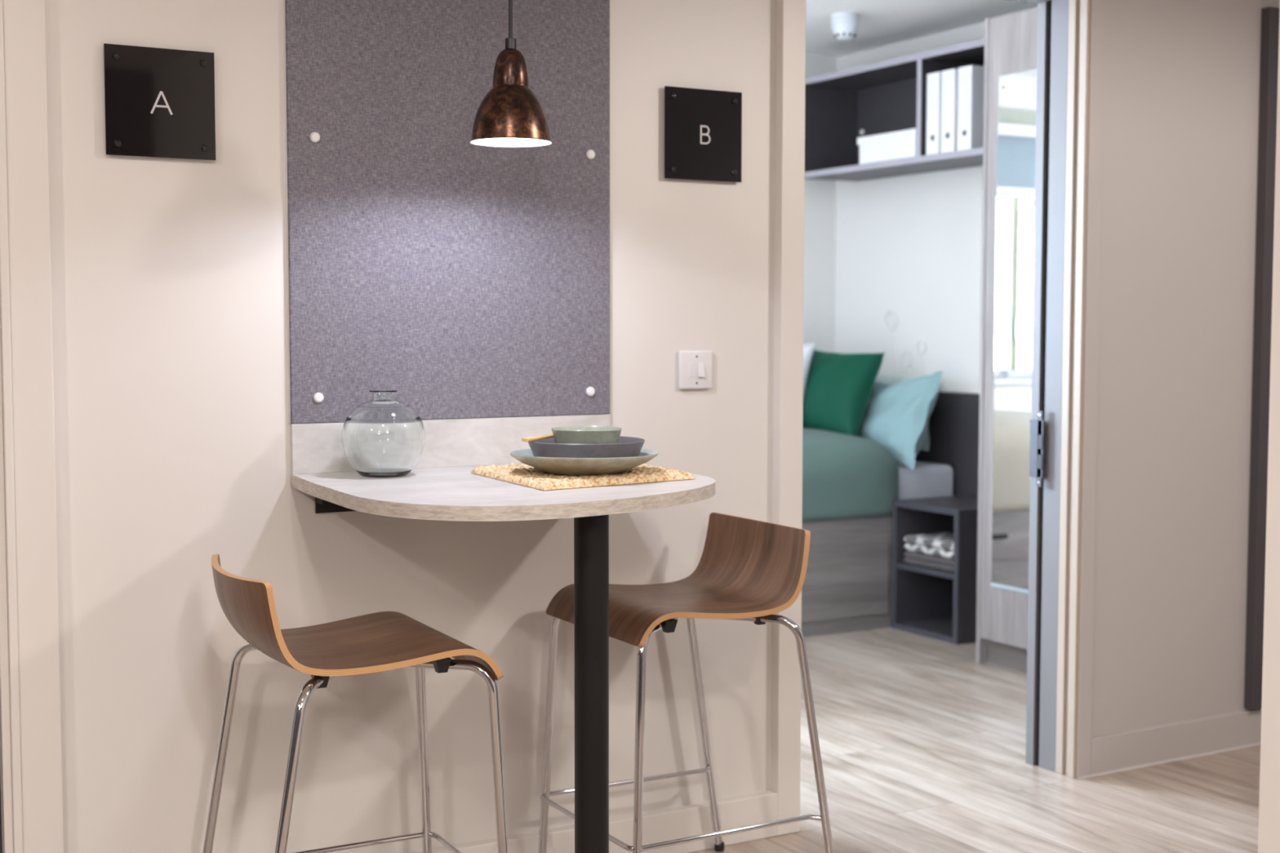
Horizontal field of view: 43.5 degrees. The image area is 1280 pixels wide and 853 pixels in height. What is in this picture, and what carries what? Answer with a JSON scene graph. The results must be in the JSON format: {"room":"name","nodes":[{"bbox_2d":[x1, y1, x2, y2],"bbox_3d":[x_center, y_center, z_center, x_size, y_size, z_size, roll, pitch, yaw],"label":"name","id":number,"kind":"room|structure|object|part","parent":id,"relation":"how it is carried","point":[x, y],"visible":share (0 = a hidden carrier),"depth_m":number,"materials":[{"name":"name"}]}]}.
{"room":"dining area","nodes":[
{"label":"dining area","id":0,"kind":"room"},
{"bbox_2d":[44,0,1279,852],"bbox_3d":[0.453,-0.247,3.876,3.745,2.400,0.170,-2,4,-30],"label":"wall","id":1,"kind":"structure","parent":0,"point":[169,299],"depth_m":3.41,"materials":[{"name":"beige paint"}]},
{"bbox_2d":[0,0,22,852],"bbox_3d":[-1.145,-0.184,2.870,0.030,2.400,0.046,-2,4,-30],"label":"trim","id":2,"kind":"structure","parent":1,"relation":"attached to","point":[10,726],"depth_m":2.88,"materials":[{"name":"beige paint"}]},
{"bbox_2d":[2,0,63,852],"bbox_3d":[-1.101,-0.185,2.895,0.072,2.400,0.035,-2,4,-30],"label":"trim","id":3,"kind":"structure","parent":1,"relation":"attached to","point":[24,20],"depth_m":2.89,"materials":[{"name":"beige paint"}]},
{"bbox_2d":[103,43,215,159],"bbox_3d":[-0.893,-0.603,2.991,0.202,0.202,0.020,-2,4,-30],"label":"door sign","id":4,"kind":"object","parent":1,"relation":"attached to","point":[159,102],"visible":1,"depth_m":2.99,"materials":[{"name":"black plastic"}]},
{"bbox_2d":[283,0,609,423],"bbox_3d":[-0.375,-0.664,3.286,0.717,1.297,0.019,-2,4,-30],"label":"notice board","id":5,"kind":"object","parent":1,"relation":"attached to","point":[446,272],"visible":1,"depth_m":3.28,"materials":[{"name":"grey fabric"}]},
{"bbox_2d":[410,790,777,852],"bbox_3d":[-0.378,0.935,3.384,1.598,0.103,0.035,-2,4,-30],"label":"baseboard","id":6,"kind":"structure","parent":1,"relation":"attached to","point":[664,824],"depth_m":3.63,"materials":[{"name":"beige paint"}]},
{"bbox_2d":[679,350,712,389],"bbox_3d":[0.126,-0.128,3.609,0.087,0.087,0.019,-2,4,-30],"label":"light switch","id":7,"kind":"object","parent":1,"relation":"attached to","point":[695,366],"visible":1,"depth_m":3.60,"materials":[{"name":"white plastic"}]},
{"bbox_2d":[664,85,742,182],"bbox_3d":[0.141,-0.651,3.583,0.202,0.202,0.020,-2,4,-30],"label":"door sign","id":8,"kind":"object","parent":1,"relation":"attached to","point":[703,127],"visible":1,"depth_m":3.58,"materials":[{"name":"black plastic"}]},
{"bbox_2d":[770,0,805,835],"bbox_3d":[0.344,-0.237,3.724,0.065,2.400,0.035,-2,4,-30],"label":"trim","id":9,"kind":"structure","parent":1,"relation":"attached to","point":[790,15],"depth_m":3.71,"materials":[{"name":"beige paint"}]},
{"bbox_2d":[1010,0,1068,772],"bbox_3d":[0.711,-0.099,4.072,0.910,2.080,0.108,-2,4,-30],"label":"door","id":10,"kind":"structure","parent":1,"relation":"in","point":[1052,15],"depth_m":4.29,"materials":[{"name":"grey paint"}]},
{"bbox_2d":[1029,410,1044,487],"bbox_3d":[1.065,0.059,4.311,0.006,0.205,0.050,-2,4,-30],"label":"strike plate","id":11,"kind":"object","parent":10,"relation":"attached to","point":[1037,426],"visible":1,"depth_m":4.31,"materials":[{"name":"grey metal"}]},
{"bbox_2d":[1055,0,1090,778],"bbox_3d":[1.141,-0.107,4.216,0.022,2.080,0.070,-2,4,-30],"label":"trim","id":12,"kind":"structure","parent":1,"relation":"attached to","point":[1079,11],"depth_m":4.21,"materials":[{"name":"beige paint"}]},
{"bbox_2d":[1076,0,1105,778],"bbox_3d":[1.177,-0.266,4.189,0.048,2.400,0.012,-2,4,-30],"label":"trim","id":13,"kind":"structure","parent":1,"relation":"attached to","point":[1095,78],"depth_m":4.19,"materials":[{"name":"beige paint"}]},
{"bbox_2d":[1078,742,1260,779],"bbox_3d":[1.471,0.920,4.425,0.715,0.004,0.005,-2,4,-30],"label":"trim","id":14,"kind":"structure","parent":1,"relation":"attached to","point":[1258,744],"depth_m":4.41,"materials":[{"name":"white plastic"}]},
{"bbox_2d":[1090,708,1261,774],"bbox_3d":[1.487,0.870,4.439,0.669,0.101,0.014,-2,4,-30],"label":"baseboard","id":15,"kind":"structure","parent":1,"relation":"attached to","point":[1140,747],"depth_m":4.42,"materials":[{"name":"beige paint"}]},
{"bbox_2d":[1244,6,1279,710],"bbox_3d":[1.906,-0.184,4.600,0.408,1.966,0.032,-2,4,-30],"label":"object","id":16,"kind":"object","parent":1,"relation":"attached to","point":[1269,37],"visible":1,"depth_m":4.50,"materials":[{"name":"black metal"}]},
{"bbox_2d":[803,53,836,352],"bbox_3d":[-0.699,-0.415,6.502,3.540,2.400,0.200,-2,4,-30],"label":"wall","id":17,"kind":"structure","parent":0,"point":[820,197],"depth_m":7.23,"materials":[{"name":"white paint"}]},
{"bbox_2d":[834,22,985,393],"bbox_3d":[1.553,-0.397,6.256,0.120,2.400,2.870,-2,4,-30],"label":"wall","id":18,"kind":"structure","parent":0,"point":[910,246],"depth_m":6.79,"materials":[{"name":"white paint"}]},
{"bbox_2d":[804,38,984,181],"bbox_3d":[1.186,-1.254,6.408,0.309,0.424,1.447,-2,4,-30],"label":"wall shelf","id":19,"kind":"object","parent":18,"relation":"attached to","point":[842,107],"visible":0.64,"depth_m":6.84,"materials":[{"name":"laminate"}]},
{"bbox_3d":[0.831,-1.293,7.026,0.308,0.375,0.020,-2,4,-30],"label":"panel","id":20,"kind":"part","parent":19,"relation":"part of","materials":[{"name":"laminate"}]},
{"bbox_2d":[857,128,916,164],"bbox_3d":[1.097,-1.129,6.517,0.256,0.110,0.372,-2,4,-30],"label":"storage box","id":21,"kind":"object","parent":19,"relation":"on","point":[899,144],"visible":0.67,"depth_m":6.44,"materials":[{"name":"white cardboard"}]},
{"bbox_3d":[1.097,-1.169,6.514,0.256,0.030,0.372,-2,4,-30],"label":"lid","id":22,"kind":"part","parent":21,"relation":"part of","materials":[{"name":"white cardboard"}]},
{"bbox_3d":[1.317,-1.258,6.482,0.010,0.375,1.409,-2,4,-30],"label":"panel","id":23,"kind":"part","parent":19,"relation":"part of","materials":[{"name":"laminate"}]},
{"bbox_2d":[926,71,942,155],"bbox_3d":[1.252,-1.214,6.274,0.284,0.312,0.073,-2,4,-30],"label":"file","id":24,"kind":"object","parent":19,"relation":"on","point":[934,79],"visible":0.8,"depth_m":6.20,"materials":[{"name":"cardboard"}]},
{"bbox_2d":[940,68,958,152],"bbox_3d":[1.296,-1.209,6.198,0.284,0.312,0.077,-2,4,-30],"label":"file","id":25,"kind":"object","parent":19,"relation":"on","point":[949,84],"visible":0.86,"depth_m":6.12,"materials":[{"name":"cardboard"}]},
{"bbox_2d":[957,64,984,151],"bbox_3d":[1.343,-1.204,6.116,0.284,0.312,0.077,-2,4,-30],"label":"file","id":26,"kind":"object","parent":19,"relation":"on","point":[971,77],"visible":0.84,"depth_m":6.03,"materials":[{"name":"cardboard"}]},
{"bbox_2d":[884,309,928,376],"bbox_3d":[1.136,-0.313,6.865,0.006,0.376,0.297,-2,4,-30],"label":"sticker","id":27,"kind":"object","parent":18,"relation":"attached to","point":[918,343],"visible":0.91,"depth_m":6.87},
{"bbox_2d":[915,391,979,496],"bbox_3d":[1.274,0.268,6.639,0.021,0.822,1.584,-2,4,-30],"label":"headboard","id":28,"kind":"object","parent":18,"relation":"attached to","point":[953,422],"visible":0.04,"depth_m":6.56,"materials":[{"name":"laminate"}]},
{"bbox_2d":[805,0,1037,57],"bbox_3d":[-0.022,-1.588,5.268,3.900,0.100,2.980,-2,4,-30],"label":"ceiling","id":29,"kind":"structure","parent":0,"point":[882,23],"depth_m":6.30,"materials":[{"name":"paint"}]},
{"bbox_2d":[831,12,858,39],"bbox_3d":[0.796,-1.550,6.230,0.108,0.096,0.108,-2,4,-30],"label":"smoke detector","id":30,"kind":"object","parent":29,"relation":"attached to","point":[844,25],"visible":1,"depth_m":6.19,"materials":[{"name":"white plastic"}]},
{"bbox_2d":[690,626,1260,852],"bbox_3d":[-0.204,1.072,2.433,7.200,0.050,7.800,-2,4,-30],"label":"floor","id":31,"kind":"structure","parent":0,"point":[922,743],"depth_m":4.24,"materials":[{"name":"brown wood"}]},
{"bbox_2d":[202,554,507,852],"bbox_3d":[-0.523,0.627,2.852,0.487,0.785,0.477,-2,4,-28],"label":"bar stool","id":32,"kind":"object","parent":31,"relation":"on","point":[383,641],"visible":1,"depth_m":2.77,"materials":[{"name":"brown wood"}]},
{"bbox_3d":[-0.677,0.699,2.942,0.325,0.609,0.065,1,4,12],"label":"leg","id":33,"kind":"part","parent":32,"relation":"part of","materials":[{"name":"silver metal"}]},
{"bbox_3d":[-0.541,0.715,2.682,0.065,0.609,0.325,2,4,23],"label":"leg","id":34,"kind":"part","parent":32,"relation":"part of","materials":[{"name":"silver metal"}]},
{"bbox_3d":[-0.467,0.694,3.017,0.018,0.608,0.296,2,4,23],"label":"leg","id":35,"kind":"part","parent":32,"relation":"part of","materials":[{"name":"silver metal"}]},
{"bbox_3d":[-0.361,0.707,2.812,0.235,0.608,0.199,-2,4,-28],"label":"leg","id":36,"kind":"part","parent":32,"relation":"part of","materials":[{"name":"silver metal"}]},
{"bbox_2d":[290,463,715,852],"bbox_3d":[-0.220,0.555,3.043,0.725,0.905,0.730,-2,4,-30],"label":"bar table","id":37,"kind":"object","parent":31,"relation":"on","point":[443,493],"visible":0.94,"depth_m":2.78,"materials":[{"name":"stone"}]},
{"bbox_2d":[341,389,425,477],"bbox_3d":[-0.498,0.013,3.119,0.161,0.166,0.161,-2,4,-24],"label":"glass vase","id":38,"kind":"object","parent":37,"relation":"on","point":[383,436],"visible":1,"depth_m":3.06,"materials":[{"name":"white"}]},
{"bbox_2d":[290,413,610,474],"bbox_3d":[-0.377,0.034,3.334,0.712,0.099,0.013,-2,4,-30],"label":"upstand","id":39,"kind":"object","parent":37,"relation":"on","point":[316,447],"visible":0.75,"depth_m":3.32,"materials":[{"name":"stone"}]},
{"bbox_2d":[470,462,696,490],"bbox_3d":[-0.115,0.088,3.120,0.373,0.016,0.428,-2,4,-30],"label":"placemat","id":40,"kind":"object","parent":37,"relation":"on","point":[523,474],"visible":0.56,"depth_m":3.00,"materials":[{"name":"wicker"}]},
{"bbox_2d":[510,448,658,475],"bbox_3d":[-0.106,0.068,3.058,0.284,0.040,0.281,-2,4,-30],"label":"dinner plate","id":41,"kind":"object","parent":40,"relation":"on","point":[555,465],"visible":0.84,"depth_m":2.96,"materials":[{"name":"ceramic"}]},
{"bbox_2d":[528,435,644,470],"bbox_3d":[-0.102,0.052,3.059,0.225,0.054,0.224,-2,4,-30],"label":"serving bowl","id":42,"kind":"object","parent":41,"relation":"on","point":[627,446],"visible":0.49,"depth_m":2.97,"materials":[{"name":"grey ceramic"}]},
{"bbox_2d":[521,434,551,441],"bbox_3d":[-0.176,0.019,3.079,0.007,0.008,0.190,2,4,26],"label":"chopstick","id":43,"kind":"object","parent":42,"relation":"on","point":[523,438],"visible":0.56,"depth_m":3.02,"materials":[{"name":"brown wood"}]},
{"bbox_2d":[524,434,553,442],"bbox_3d":[-0.171,0.020,3.071,0.007,0.008,0.197,2,4,23],"label":"chopstick","id":44,"kind":"object","parent":42,"relation":"on","point":[536,438],"visible":0.6,"depth_m":3.02,"materials":[{"name":"brown wood"}]},
{"bbox_2d":[551,426,622,444],"bbox_3d":[-0.101,0.021,3.057,0.135,0.036,0.134,-2,4,-30],"label":"bowl","id":45,"kind":"object","parent":42,"relation":"on","point":[569,434],"visible":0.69,"depth_m":3.01,"materials":[{"name":"green ceramic"}]},
{"bbox_3d":[-0.085,0.581,2.814,0.060,0.878,0.060,-2,4,-30],"label":"leg","id":46,"kind":"part","parent":37,"relation":"part of","materials":[{"name":"black metal"}]},
{"bbox_2d":[537,512,834,852],"bbox_3d":[0.091,0.597,3.330,0.487,0.785,0.477,-2,4,-29],"label":"bar stool","id":47,"kind":"object","parent":31,"relation":"on","point":[747,570],"visible":0.9,"depth_m":3.32,"materials":[{"name":"brown wood"}]},
{"bbox_3d":[-0.074,0.671,3.376,0.296,0.608,0.018,1,4,10],"label":"leg","id":48,"kind":"part","parent":47,"relation":"part of","materials":[{"name":"silver metal"}]},
{"bbox_3d":[0.041,0.684,3.172,0.018,0.608,0.296,1,4,21],"label":"leg","id":49,"kind":"part","parent":47,"relation":"part of","materials":[{"name":"silver metal"}]},
{"bbox_3d":[0.103,0.663,3.510,0.065,0.609,0.325,1,4,21],"label":"leg","id":50,"kind":"part","parent":47,"relation":"part of","materials":[{"name":"silver metal"}]},
{"bbox_3d":[0.248,0.679,3.255,0.325,0.609,0.065,1,4,10],"label":"leg","id":51,"kind":"part","parent":47,"relation":"part of","materials":[{"name":"silver metal"}]},
{"bbox_2d":[801,459,953,637],"bbox_3d":[0.232,0.478,6.427,2.004,0.628,0.932,-2,4,-30],"label":"bed","id":52,"kind":"object","parent":31,"relation":"on","point":[847,586],"visible":0.13,"depth_m":6.27,"materials":[{"name":"grey wood"}]},
{"bbox_3d":[0.726,0.611,6.202,0.580,0.273,0.012,-2,4,-30],"label":"drawer","id":53,"kind":"part","parent":52,"relation":"part of","materials":[{"name":"grey wood"}]},
{"bbox_2d":[802,427,898,522],"bbox_3d":[0.501,0.176,6.550,0.772,0.325,0.918,-2,4,-30],"label":"duvet","id":54,"kind":"object","parent":52,"relation":"on","point":[845,476],"visible":0.41,"depth_m":6.22,"materials":[{"name":"green fabric"}]},
{"bbox_2d":[803,342,815,397],"bbox_3d":[0.569,-0.185,6.835,0.187,0.370,0.413,-3,5,-43],"label":"cushion","id":55,"kind":"object","parent":54,"relation":"on","point":[808,348],"visible":0.07,"depth_m":6.74,"materials":[{"name":"white fabric"}]},
{"bbox_2d":[802,349,884,436],"bbox_3d":[0.809,-0.136,6.713,0.242,0.374,0.439,-3,5,-40],"label":"cushion","id":56,"kind":"object","parent":54,"relation":"on","point":[839,386],"visible":0.8,"depth_m":6.61,"materials":[{"name":"fabric"}]},
{"bbox_2d":[856,371,942,470],"bbox_3d":[1.040,-0.038,6.610,0.238,0.389,0.544,-2,4,-30],"label":"pillow","id":57,"kind":"object","parent":52,"relation":"on","point":[895,417],"visible":0.87,"depth_m":6.46,"materials":[{"name":"teal fabric"}]},
{"bbox_2d":[874,373,929,451],"bbox_3d":[1.072,-0.071,6.829,0.088,0.315,0.540,-2,4,-32],"label":"pillow","id":58,"kind":"object","parent":52,"relation":"on","point":[883,378],"visible":0.09,"depth_m":6.80,"materials":[{"name":"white fabric"}]},
{"bbox_3d":[0.232,0.254,6.448,1.960,0.182,0.855,-2,4,-30],"label":"mattress","id":59,"kind":"part","parent":52,"relation":"part of","materials":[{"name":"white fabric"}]},
{"bbox_2d":[891,494,977,644],"bbox_3d":[1.258,0.549,6.267,0.388,0.509,0.391,-2,4,-30],"label":"cubby","id":60,"kind":"object","parent":31,"relation":"on","point":[937,604],"visible":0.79,"depth_m":6.32,"materials":[{"name":"laminate"}]},
{"bbox_2d":[897,562,953,579],"bbox_3d":[1.257,0.551,6.269,0.369,0.019,0.340,-2,4,-30],"label":"shelf","id":61,"kind":"object","parent":60,"relation":"attached to","point":[902,567],"depth_m":6.20,"materials":[{"name":"laminate"}]},
{"bbox_2d":[903,551,953,572],"bbox_3d":[1.223,0.518,6.251,0.260,0.050,0.298,-2,4,-30],"label":"folded towel","id":62,"kind":"object","parent":60,"relation":"on","point":[913,557],"visible":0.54,"depth_m":6.19,"materials":[{"name":"grey fabric"}]},
{"bbox_2d":[903,531,954,559],"bbox_3d":[1.220,0.462,6.239,0.252,0.063,0.302,-2,4,-30],"label":"folded towel","id":63,"kind":"object","parent":62,"relation":"on","point":[939,544],"visible":0.48,"depth_m":6.20,"materials":[{"name":"white fabric"}]},
{"bbox_2d":[975,7,1037,672],"bbox_3d":[1.661,-0.271,5.383,0.564,2.260,0.906,-2,4,-30],"label":"wardrobe","id":64,"kind":"object","parent":31,"relation":"on","point":[1011,40],"visible":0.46,"depth_m":5.52,"materials":[{"name":"grey wood"}]},
{"bbox_3d":[1.442,-0.296,5.768,0.559,2.260,0.018,-2,4,-30],"label":"panel","id":65,"kind":"part","parent":64,"relation":"part of","materials":[{"name":"grey wood"}]},
{"bbox_3d":[1.310,0.562,5.486,0.006,0.011,0.321,-2,4,-30],"label":"mirror trim","id":66,"kind":"part","parent":64,"relation":"part of","materials":[{"name":"silver metal"}]},
{"bbox_2d":[991,68,1036,590],"bbox_3d":[1.312,-0.319,5.430,0.004,1.755,0.317,-2,4,-30],"label":"mirror","id":67,"kind":"object","parent":64,"relation":"on","point":[1015,89],"depth_m":5.49,"materials":[{"name":"clear glass"}]},
{"bbox_2d":[1257,8,1279,852],"bbox_3d":[1.721,-0.051,0.829,0.120,2.400,3.231,-2,4,-30],"label":"wall","id":68,"kind":"structure","parent":0,"point":[1268,833],"depth_m":2.21,"materials":[{"name":"beige paint"}]},
{"bbox_3d":[0.376,-1.309,0.892,7.020,0.100,5.020,-2,4,-30],"label":"ceiling","id":69,"kind":"structure","parent":0,"visible":0},
{"bbox_2d":[470,0,551,146],"bbox_3d":[-0.237,-0.955,2.925,0.149,0.867,0.149,-2,4,-30],"label":"pendant lamp","id":70,"kind":"object","parent":69,"relation":"hanging from","point":[510,114],"visible":1,"depth_m":2.91,"materials":[{"name":"orange metal"}]},
{"bbox_3d":[-0.237,-1.049,2.919,0.007,0.678,0.007,-2,4,-30],"label":"cord","id":71,"kind":"part","parent":70,"relation":"part of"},
{"bbox_3d":[-0.237,-0.608,2.947,0.148,0.170,0.148,-2,4,-30],"label":"lamp shade","id":72,"kind":"part","parent":70,"relation":"part of","materials":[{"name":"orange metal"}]},
{"bbox_3d":[-2.885,-0.127,1.956,2.150,2.400,0.180,-2,4,-30],"label":"wall","id":73,"kind":"structure","parent":0,"visible":0},
{"bbox_2d":[0,797,1,852],"bbox_3d":[-1.560,-0.014,2.695,0.874,2.076,0.044,-2,4,-30],"label":"door","id":74,"kind":"structure","parent":73,"relation":"in","point":[0,797],"depth_m":2.94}
]}

